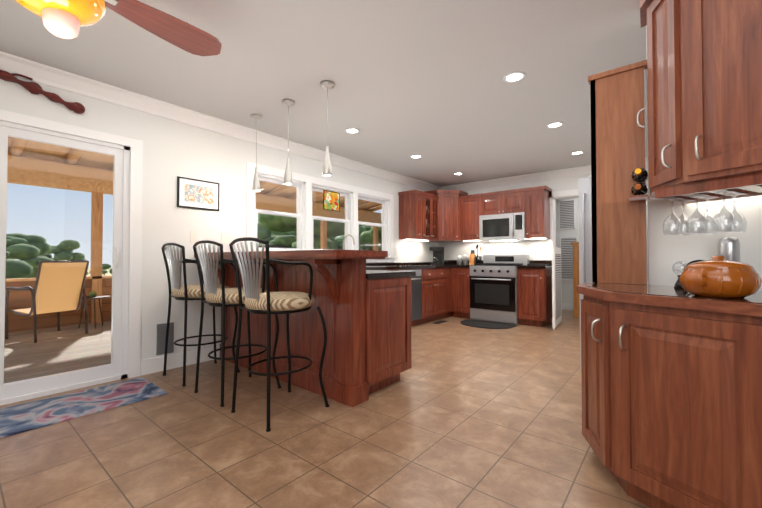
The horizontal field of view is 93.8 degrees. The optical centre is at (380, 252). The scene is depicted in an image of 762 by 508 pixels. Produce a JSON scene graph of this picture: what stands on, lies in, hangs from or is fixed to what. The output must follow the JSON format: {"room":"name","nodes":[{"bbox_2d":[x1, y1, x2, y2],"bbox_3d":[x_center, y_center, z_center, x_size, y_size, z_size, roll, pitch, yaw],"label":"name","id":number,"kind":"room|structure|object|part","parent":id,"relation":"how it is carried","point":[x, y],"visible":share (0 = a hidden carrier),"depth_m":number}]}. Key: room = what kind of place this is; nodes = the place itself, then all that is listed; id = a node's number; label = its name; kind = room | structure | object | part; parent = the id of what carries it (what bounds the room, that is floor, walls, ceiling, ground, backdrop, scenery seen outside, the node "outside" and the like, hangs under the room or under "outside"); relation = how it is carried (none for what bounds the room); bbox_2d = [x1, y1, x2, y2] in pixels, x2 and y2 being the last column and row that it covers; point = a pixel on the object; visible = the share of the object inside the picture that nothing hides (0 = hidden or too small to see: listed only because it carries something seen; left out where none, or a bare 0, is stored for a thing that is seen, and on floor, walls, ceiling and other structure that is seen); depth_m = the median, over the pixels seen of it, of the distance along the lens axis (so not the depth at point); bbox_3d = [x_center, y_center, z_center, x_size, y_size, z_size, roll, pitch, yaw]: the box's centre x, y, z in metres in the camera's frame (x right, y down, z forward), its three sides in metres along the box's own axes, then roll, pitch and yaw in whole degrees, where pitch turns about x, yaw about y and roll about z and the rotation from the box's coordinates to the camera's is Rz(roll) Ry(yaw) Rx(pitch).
{"room":"kitchen","nodes":[
{"label":"kitchen","id":0,"kind":"room"},
{"bbox_2d":[0,76,438,377],"bbox_3d":[-1.968,-0.139,3.470,0.150,2.447,9.980,-1,-1,39],"label":"wall","id":1,"kind":"structure","parent":0,"point":[172,150],"depth_m":3.41},
{"bbox_2d":[0,70,84,113],"bbox_3d":[-2.677,-1.222,2.459,0.152,0.240,1.000,-1,-1,39],"label":"wall decor","id":2,"kind":"object","parent":1,"relation":"attached to","point":[36,89],"visible":0.96,"depth_m":2.62},
{"bbox_2d":[0,109,142,405],"bbox_3d":[-2.704,0.033,2.532,0.178,2.072,1.700,-1,-1,39],"label":"sliding door","id":3,"kind":"structure","parent":1,"relation":"attached to","point":[126,251],"depth_m":2.95},
{"bbox_2d":[156,322,173,354],"bbox_3d":[-1.992,0.792,3.293,0.016,0.280,0.140,-1,-1,39],"label":"air vent","id":4,"kind":"object","parent":1,"relation":"in","point":[161,338],"visible":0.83,"depth_m":3.28},
{"bbox_2d":[140,345,219,375],"bbox_3d":[-1.890,1.019,3.415,0.015,0.130,0.718,-1,-1,39],"label":"baseboard","id":5,"kind":"structure","parent":1,"relation":"attached to","point":[151,365],"depth_m":3.34},
{"bbox_2d":[190,231,197,242],"bbox_3d":[-1.836,-0.157,3.504,0.011,0.115,0.070,-1,-1,39],"label":"switch plate","id":6,"kind":"object","parent":1,"relation":"attached to","point":[193,234],"depth_m":3.50},
{"bbox_2d":[177,176,218,210],"bbox_3d":[-1.806,-0.579,3.538,0.022,0.290,0.400,-1,-1,39],"label":"picture frame","id":7,"kind":"object","parent":1,"relation":"attached to","point":[197,194],"visible":0.95,"depth_m":3.52},
{"bbox_2d":[0,51,439,190],"bbox_3d":[-1.917,-1.309,3.351,0.105,0.110,9.830,-1,-1,39],"label":"crown molding","id":8,"kind":"structure","parent":1,"relation":"attached to","point":[37,72],"depth_m":3.29},
{"bbox_2d":[221,233,231,243],"bbox_3d":[-1.626,-0.153,3.759,0.011,0.115,0.120,-1,-1,39],"label":"switch plate","id":9,"kind":"object","parent":1,"relation":"attached to","point":[226,238],"depth_m":3.75},
{"bbox_2d":[246,162,395,262],"bbox_3d":[-0.682,-0.425,4.995,0.190,1.130,2.700,-1,-1,39],"label":"window","id":10,"kind":"structure","parent":1,"relation":"in","point":[304,189],"depth_m":4.75},
{"bbox_3d":[-0.683,-0.728,4.942,0.010,0.285,0.300,-1,-1,39],"label":"hanging stained glass","id":11,"kind":"part","parent":10,"relation":"part of"},
{"bbox_2d":[398,190,425,240],"bbox_3d":[0.540,-0.636,6.139,0.347,0.810,0.315,-1,-1,39],"label":"upper cabinet","id":12,"kind":"object","parent":1,"relation":"attached to","point":[412,203],"depth_m":6.02},
{"bbox_2d":[426,190,437,241],"bbox_3d":[1.105,-0.680,6.793,0.392,0.920,0.652,-1,-1,39],"label":"upper cabinet","id":13,"kind":"object","parent":1,"relation":"attached to","point":[431,196],"depth_m":6.39},
{"bbox_2d":[0,0,647,186],"bbox_3d":[1.458,-1.435,2.149,7.150,0.100,12.250,-1,-1,39],"label":"ceiling","id":14,"kind":"structure","parent":0,"point":[423,78],"depth_m":2.66},
{"bbox_2d":[14,0,221,55],"bbox_3d":[-1.245,-1.152,1.542,1.270,0.483,1.187,-1,-1,39],"label":"ceiling fan","id":15,"kind":"object","parent":14,"relation":"hanging from","point":[65,19],"visible":1,"depth_m":1.67},
{"bbox_2d":[250,114,262,191],"bbox_3d":[-1.239,-0.987,3.546,0.120,0.746,0.120,-1,-1,39],"label":"pendant light","id":16,"kind":"object","parent":14,"relation":"hanging from","point":[256,182],"visible":1,"depth_m":3.52},
{"bbox_2d":[282,99,294,184],"bbox_3d":[-0.837,-0.993,3.216,0.120,0.746,0.120,-1,-1,39],"label":"pendant light","id":17,"kind":"object","parent":14,"relation":"hanging from","point":[288,103],"visible":1,"depth_m":3.19},
{"bbox_2d":[320,80,334,176],"bbox_3d":[-0.435,-0.998,2.886,0.120,0.746,0.120,-1,-1,39],"label":"pendant light","id":18,"kind":"object","parent":14,"relation":"hanging from","point":[327,85],"visible":0.96,"depth_m":2.86},
{"bbox_2d":[345,128,359,133],"bbox_3d":[-0.319,-1.351,3.948,0.168,0.006,0.168,0,-1,-6],"label":"recessed light","id":19,"kind":"object","parent":14,"relation":"in","point":[349,130],"depth_m":3.94},
{"bbox_2d":[410,155,421,158],"bbox_3d":[0.485,-1.335,4.944,0.168,0.006,0.168,0,-1,-6],"label":"recessed light","id":20,"kind":"object","parent":14,"relation":"in","point":[412,156],"depth_m":4.94},
{"bbox_2d":[503,71,525,82],"bbox_3d":[1.040,-1.371,2.782,0.168,0.006,0.168,0,-1,-6],"label":"recessed light","id":21,"kind":"object","parent":14,"relation":"in","point":[514,77],"depth_m":2.78},
{"bbox_2d":[546,122,563,127],"bbox_3d":[1.844,-1.354,3.778,0.168,0.006,0.168,0,-1,-6],"label":"recessed light","id":22,"kind":"object","parent":14,"relation":"in","point":[555,124],"depth_m":3.78},
{"bbox_2d":[570,151,583,154],"bbox_3d":[2.627,-1.337,4.778,0.168,0.006,0.168,0,-1,-6],"label":"recessed light","id":23,"kind":"object","parent":14,"relation":"in","point":[576,152],"depth_m":4.79},
{"bbox_2d":[0,310,649,507],"bbox_3d":[1.458,1.112,2.106,7.150,0.100,12.250,-1,-1,39],"label":"floor","id":24,"kind":"structure","parent":0,"point":[458,415],"depth_m":1.99},
{"bbox_2d":[0,377,167,437],"bbox_3d":[-2.343,1.060,2.276,0.560,0.009,1.590,-1,-1,39],"label":"rug","id":25,"kind":"object","parent":24,"relation":"on","point":[22,418],"visible":0.89,"depth_m":2.48},
{"bbox_2d":[161,243,239,385],"bbox_3d":[-1.619,0.501,3.183,0.461,1.164,0.532,-1,-1,39],"label":"stool","id":26,"kind":"object","parent":24,"relation":"on","point":[185,292],"visible":0.83,"depth_m":3.03},
{"bbox_2d":[193,240,280,406],"bbox_3d":[-1.132,0.494,2.784,0.461,1.164,0.532,-1,-1,39],"label":"stool","id":27,"kind":"object","parent":24,"relation":"on","point":[223,297],"visible":0.83,"depth_m":2.63},
{"bbox_2d":[229,237,328,431],"bbox_3d":[-0.699,0.488,2.429,0.461,1.164,0.532,-1,-1,39],"label":"stool","id":28,"kind":"object","parent":24,"relation":"on","point":[267,302],"visible":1,"depth_m":2.29},
{"bbox_2d":[262,274,297,377],"bbox_3d":[-0.730,0.645,3.485,0.490,0.880,0.593,-1,-1,39],"label":"base cabinet","id":29,"kind":"object","parent":24,"relation":"on","point":[286,282],"depth_m":3.02},
{"bbox_2d":[306,266,401,269],"bbox_3d":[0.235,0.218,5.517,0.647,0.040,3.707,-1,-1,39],"label":"countertop","id":30,"kind":"structure","parent":29,"relation":"on","point":[313,267],"depth_m":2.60},
{"bbox_2d":[343,234,354,249],"bbox_3d":[-0.427,-0.034,4.940,0.234,0.444,0.118,-1,-1,39],"label":"faucet","id":31,"kind":"object","parent":30,"relation":"on","point":[345,238],"visible":0.69,"depth_m":4.93},
{"bbox_2d":[430,247,443,264],"bbox_3d":[1.058,0.054,6.753,0.200,0.330,0.200,-1,-1,39],"label":"coffee maker","id":32,"kind":"object","parent":30,"relation":"on","point":[438,255],"visible":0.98,"depth_m":6.73},
{"bbox_2d":[457,254,467,264],"bbox_3d":[1.515,0.119,6.627,0.195,0.195,0.135,-1,-1,39],"label":"canisters","id":33,"kind":"object","parent":30,"relation":"on","point":[465,259],"visible":0.98,"depth_m":6.58},
{"bbox_2d":[298,274,329,389],"bbox_3d":[-0.428,0.640,3.237,0.549,0.880,0.593,-1,-1,39],"label":"base cabinet","id":34,"kind":"object","parent":24,"relation":"on","point":[310,328],"depth_m":2.75},
{"bbox_2d":[330,274,413,401],"bbox_3d":[-0.115,0.636,2.981,0.519,0.880,0.593,-1,-1,39],"label":"base cabinet","id":35,"kind":"object","parent":24,"relation":"on","point":[372,313],"depth_m":2.62},
{"bbox_2d":[194,250,387,257],"bbox_3d":[-0.894,0.023,3.064,2.017,0.060,0.517,-1,-1,39],"label":"countertop","id":36,"kind":"structure","parent":35,"relation":"on","point":[297,253],"depth_m":2.45},
{"bbox_2d":[234,266,417,277],"bbox_3d":[-0.643,0.184,3.439,1.927,0.040,0.620,-1,-1,39],"label":"countertop","id":37,"kind":"structure","parent":35,"relation":"on","point":[279,269],"depth_m":2.85},
{"bbox_2d":[402,266,425,325],"bbox_3d":[0.193,0.677,5.461,0.643,0.880,0.739,-1,-1,39],"label":"dishwasher","id":38,"kind":"object","parent":24,"relation":"on","point":[420,282],"depth_m":5.46},
{"bbox_2d":[426,266,445,322],"bbox_3d":[0.633,0.686,5.998,0.643,0.880,0.789,-1,-1,39],"label":"base cabinet","id":39,"kind":"object","parent":24,"relation":"on","point":[435,275],"depth_m":5.83},
{"bbox_2d":[454,266,469,318],"bbox_3d":[1.577,0.693,6.394,0.365,0.880,0.637,-1,-1,39],"label":"base cabinet","id":40,"kind":"object","parent":24,"relation":"on","point":[461,274],"depth_m":6.14},
{"bbox_2d":[469,250,475,264],"bbox_3d":[1.687,0.080,6.541,0.090,0.270,0.150,-1,-1,39],"label":"knife block","id":41,"kind":"object","parent":40,"relation":"on","point":[472,260],"visible":0.96,"depth_m":6.51},
{"bbox_2d":[475,244,481,262],"bbox_3d":[1.761,0.030,6.436,0.112,0.368,0.110,-1,-1,39],"label":"utensil crock","id":42,"kind":"object","parent":40,"relation":"on","point":[478,259],"visible":0.83,"depth_m":6.41},
{"bbox_2d":[460,319,516,328],"bbox_3d":[1.598,1.113,5.517,0.840,0.012,0.500,-1,-1,39],"label":"kitchen mat","id":43,"kind":"object","parent":24,"relation":"on","point":[480,324],"visible":1,"depth_m":5.51},
{"bbox_2d":[470,254,528,323],"bbox_3d":[1.982,0.571,5.989,0.767,1.088,0.748,-1,-1,39],"label":"range","id":44,"kind":"object","parent":24,"relation":"on","point":[493,288],"visible":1,"depth_m":5.76},
{"bbox_2d":[517,266,551,326],"bbox_3d":[2.476,0.681,5.656,0.408,0.880,0.637,-1,-1,39],"label":"base cabinet","id":45,"kind":"object","parent":24,"relation":"on","point":[534,283],"depth_m":5.42},
{"bbox_2d":[527,264,549,265],"bbox_3d":[2.545,0.190,5.757,0.280,0.025,0.250,-1,-1,39],"label":"countertop","id":46,"kind":"structure","parent":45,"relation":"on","point":[539,264],"depth_m":5.65},
{"bbox_2d":[571,242,579,317],"bbox_3d":[3.797,0.471,6.245,0.730,1.320,0.560,-1,-1,39],"label":"cabinet","id":47,"kind":"object","parent":24,"relation":"on","point":[576,277],"visible":0.15,"depth_m":6.23},
{"bbox_2d":[578,170,648,368],"bbox_3d":[2.346,0.205,3.173,0.910,1.750,0.837,-1,-1,39],"label":"fridge","id":48,"kind":"object","parent":24,"relation":"on","point":[585,233],"visible":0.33,"depth_m":3.14},
{"bbox_2d":[577,0,761,507],"bbox_3d":[1.584,-0.156,1.033,0.679,2.400,2.328,0,-1,-26],"label":"hutch","id":49,"kind":"object","parent":24,"relation":"on","point":[671,396],"visible":1,"depth_m":1.46},
{"bbox_2d":[672,261,688,287],"bbox_3d":[1.464,0.105,1.736,0.072,0.131,0.072,-1,-1,39],"label":"glass ball","id":50,"kind":"object","parent":49,"relation":"on","point":[677,284],"visible":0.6,"depth_m":1.73},
{"bbox_2d":[684,260,704,268],"bbox_3d":[1.556,0.102,1.737,0.038,0.137,0.124,0,-1,-27],"label":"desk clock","id":51,"kind":"object","parent":49,"relation":"on","point":[694,261],"visible":0.08,"depth_m":1.75},
{"bbox_2d":[663,191,746,234],"bbox_3d":[1.489,-0.176,1.653,0.178,0.172,0.268,0,-1,-27],"label":"glasses","id":52,"kind":"object","parent":49,"relation":"hanging from","point":[705,220],"visible":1,"depth_m":1.64},
{"bbox_2d":[679,255,761,297],"bbox_3d":[1.268,0.086,1.341,0.225,0.155,0.259,-1,-1,39],"label":"pot","id":53,"kind":"object","parent":49,"relation":"on","point":[717,276],"visible":1,"depth_m":1.27},
{"bbox_2d":[718,237,739,261],"bbox_3d":[1.572,0.048,1.610,0.072,0.240,0.072,-1,-1,39],"label":"canister","id":54,"kind":"object","parent":49,"relation":"on","point":[728,248],"visible":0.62,"depth_m":1.58},
{"bbox_2d":[439,166,647,259],"bbox_3d":[3.913,-0.113,5.002,7.000,2.447,0.150,-1,-1,39],"label":"wall","id":55,"kind":"structure","parent":0,"point":[534,249],"depth_m":6.24},
{"bbox_2d":[438,190,467,241],"bbox_3d":[1.338,-0.683,6.603,0.340,0.920,0.652,-1,-1,39],"label":"upper cabinet","id":56,"kind":"object","parent":55,"relation":"attached to","point":[442,216],"depth_m":6.49},
{"bbox_2d":[462,194,481,241],"bbox_3d":[1.682,-0.630,6.517,0.420,0.810,0.347,-1,-1,39],"label":"upper cabinet","id":57,"kind":"object","parent":55,"relation":"attached to","point":[471,204],"depth_m":6.36},
{"bbox_2d":[482,190,505,214],"bbox_3d":[2.016,-0.847,6.246,0.445,0.385,0.347,-1,-1,39],"label":"upper cabinet","id":58,"kind":"object","parent":55,"relation":"attached to","point":[493,203],"depth_m":6.09},
{"bbox_2d":[479,212,531,241],"bbox_3d":[2.116,-0.426,6.102,0.762,0.450,0.431,-1,-1,39],"label":"microwave","id":59,"kind":"object","parent":58,"relation":"attached to","point":[502,227],"visible":0.96,"depth_m":5.95},
{"bbox_2d":[438,262,551,265],"bbox_3d":[2.003,0.174,6.453,2.160,0.080,0.018,-1,-1,39],"label":"backsplash","id":60,"kind":"structure","parent":55,"relation":"attached to","point":[445,263],"depth_m":6.09},
{"bbox_2d":[506,188,525,213],"bbox_3d":[2.268,-0.850,6.039,0.444,0.385,0.347,-1,-1,39],"label":"upper cabinet","id":61,"kind":"object","parent":55,"relation":"attached to","point":[515,199],"depth_m":5.85},
{"bbox_2d":[525,186,549,238],"bbox_3d":[2.552,-0.642,5.803,0.290,0.810,0.347,-1,-1,39],"label":"upper cabinet","id":62,"kind":"object","parent":55,"relation":"attached to","point":[537,216],"depth_m":5.67},
{"bbox_2d":[440,157,647,190],"bbox_3d":[3.879,-1.284,4.885,6.880,0.110,0.105,-1,-1,39],"label":"crown molding","id":63,"kind":"structure","parent":55,"relation":"attached to","point":[582,170],"depth_m":6.05},
{"bbox_2d":[552,247,561,330],"bbox_3d":[2.676,0.517,5.418,0.043,1.200,0.732,-1,-1,34],"label":"gate","id":64,"kind":"object","parent":55,"relation":"attached to","point":[556,292],"visible":1,"depth_m":5.22},
{"bbox_2d":[546,189,578,321],"bbox_3d":[3.162,0.060,5.604,1.010,2.120,0.168,-1,-1,39],"label":"door frame","id":65,"kind":"structure","parent":55,"relation":"attached to","point":[551,240],"depth_m":5.82},
{"bbox_2d":[555,197,578,303],"bbox_3d":[4.277,-0.082,6.863,4.000,2.447,0.150,-1,-1,39],"label":"wall","id":66,"kind":"structure","parent":0,"point":[567,290],"depth_m":7.18},
{"bbox_2d":[559,199,574,228],"bbox_3d":[3.751,-0.778,7.196,0.300,0.590,0.019,-1,-1,39],"label":"air vent","id":67,"kind":"object","parent":66,"relation":"in","point":[566,214],"depth_m":7.19},
{"bbox_2d":[562,303,573,309],"bbox_3d":[3.946,1.079,7.008,3.020,0.130,0.014,-1,-1,39],"label":"baseboard","id":68,"kind":"structure","parent":66,"relation":"attached to","point":[565,306],"depth_m":7.16},
{"bbox_2d":[560,236,577,279],"bbox_3d":[3.775,0.111,7.162,0.320,0.870,0.019,-1,-1,39],"label":"louvered door","id":69,"kind":"structure","parent":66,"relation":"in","point":[566,247],"depth_m":7.18},
{"bbox_2d":[646,25,761,290],"bbox_3d":[2.278,-0.187,0.596,0.150,2.447,3.200,0,-1,-27],"label":"wall","id":70,"kind":"structure","parent":0,"point":[668,251],"depth_m":1.80},
{"label":"outside","id":71,"kind":"structure","parent":0,"visible":0},
{"bbox_2d":[86,267,111,275],"bbox_3d":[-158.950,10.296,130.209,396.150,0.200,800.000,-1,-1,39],"label":"ground","id":72,"kind":"structure","parent":71,"point":[106,274],"depth_m":195.07},
{"bbox_2d":[6,213,381,278],"bbox_3d":[-87.270,5.131,108.743,255.978,11.656,456.028,-1,-1,39],"label":"trees","id":73,"kind":"object","parent":72,"relation":"on","point":[30,247],"depth_m":17.47},
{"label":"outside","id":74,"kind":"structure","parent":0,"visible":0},
{"bbox_2d":[4,321,110,382],"bbox_3d":[-2.974,1.230,5.256,3.700,0.170,13.500,-1,-1,39],"label":"floor","id":75,"kind":"structure","parent":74,"point":[79,337],"depth_m":4.07},
{"bbox_2d":[5,260,88,342],"bbox_3d":[-4.524,0.622,4.861,0.688,1.035,0.640,0,-1,19],"label":"patio chair","id":76,"kind":"object","parent":75,"relation":"on","point":[72,286],"depth_m":4.75},
{"bbox_2d":[78,291,109,328],"bbox_3d":[-4.455,0.874,5.507,0.440,0.551,0.440,-1,-1,39],"label":"side table","id":77,"kind":"object","parent":75,"relation":"on","point":[99,297],"depth_m":5.46},
{"bbox_2d":[5,137,381,332],"bbox_3d":[-3.056,-0.479,5.352,3.927,3.250,13.500,-1,-1,39],"label":"porch","id":78,"kind":"structure","parent":75,"relation":"on","point":[106,165],"depth_m":5.78},
{"bbox_2d":[259,244,290,247],"bbox_3d":[-1.731,0.512,5.995,0.500,1.290,0.900,-1,-1,39],"label":"grill","id":79,"kind":"object","parent":75,"relation":"on","point":[278,245],"depth_m":5.75}
]}

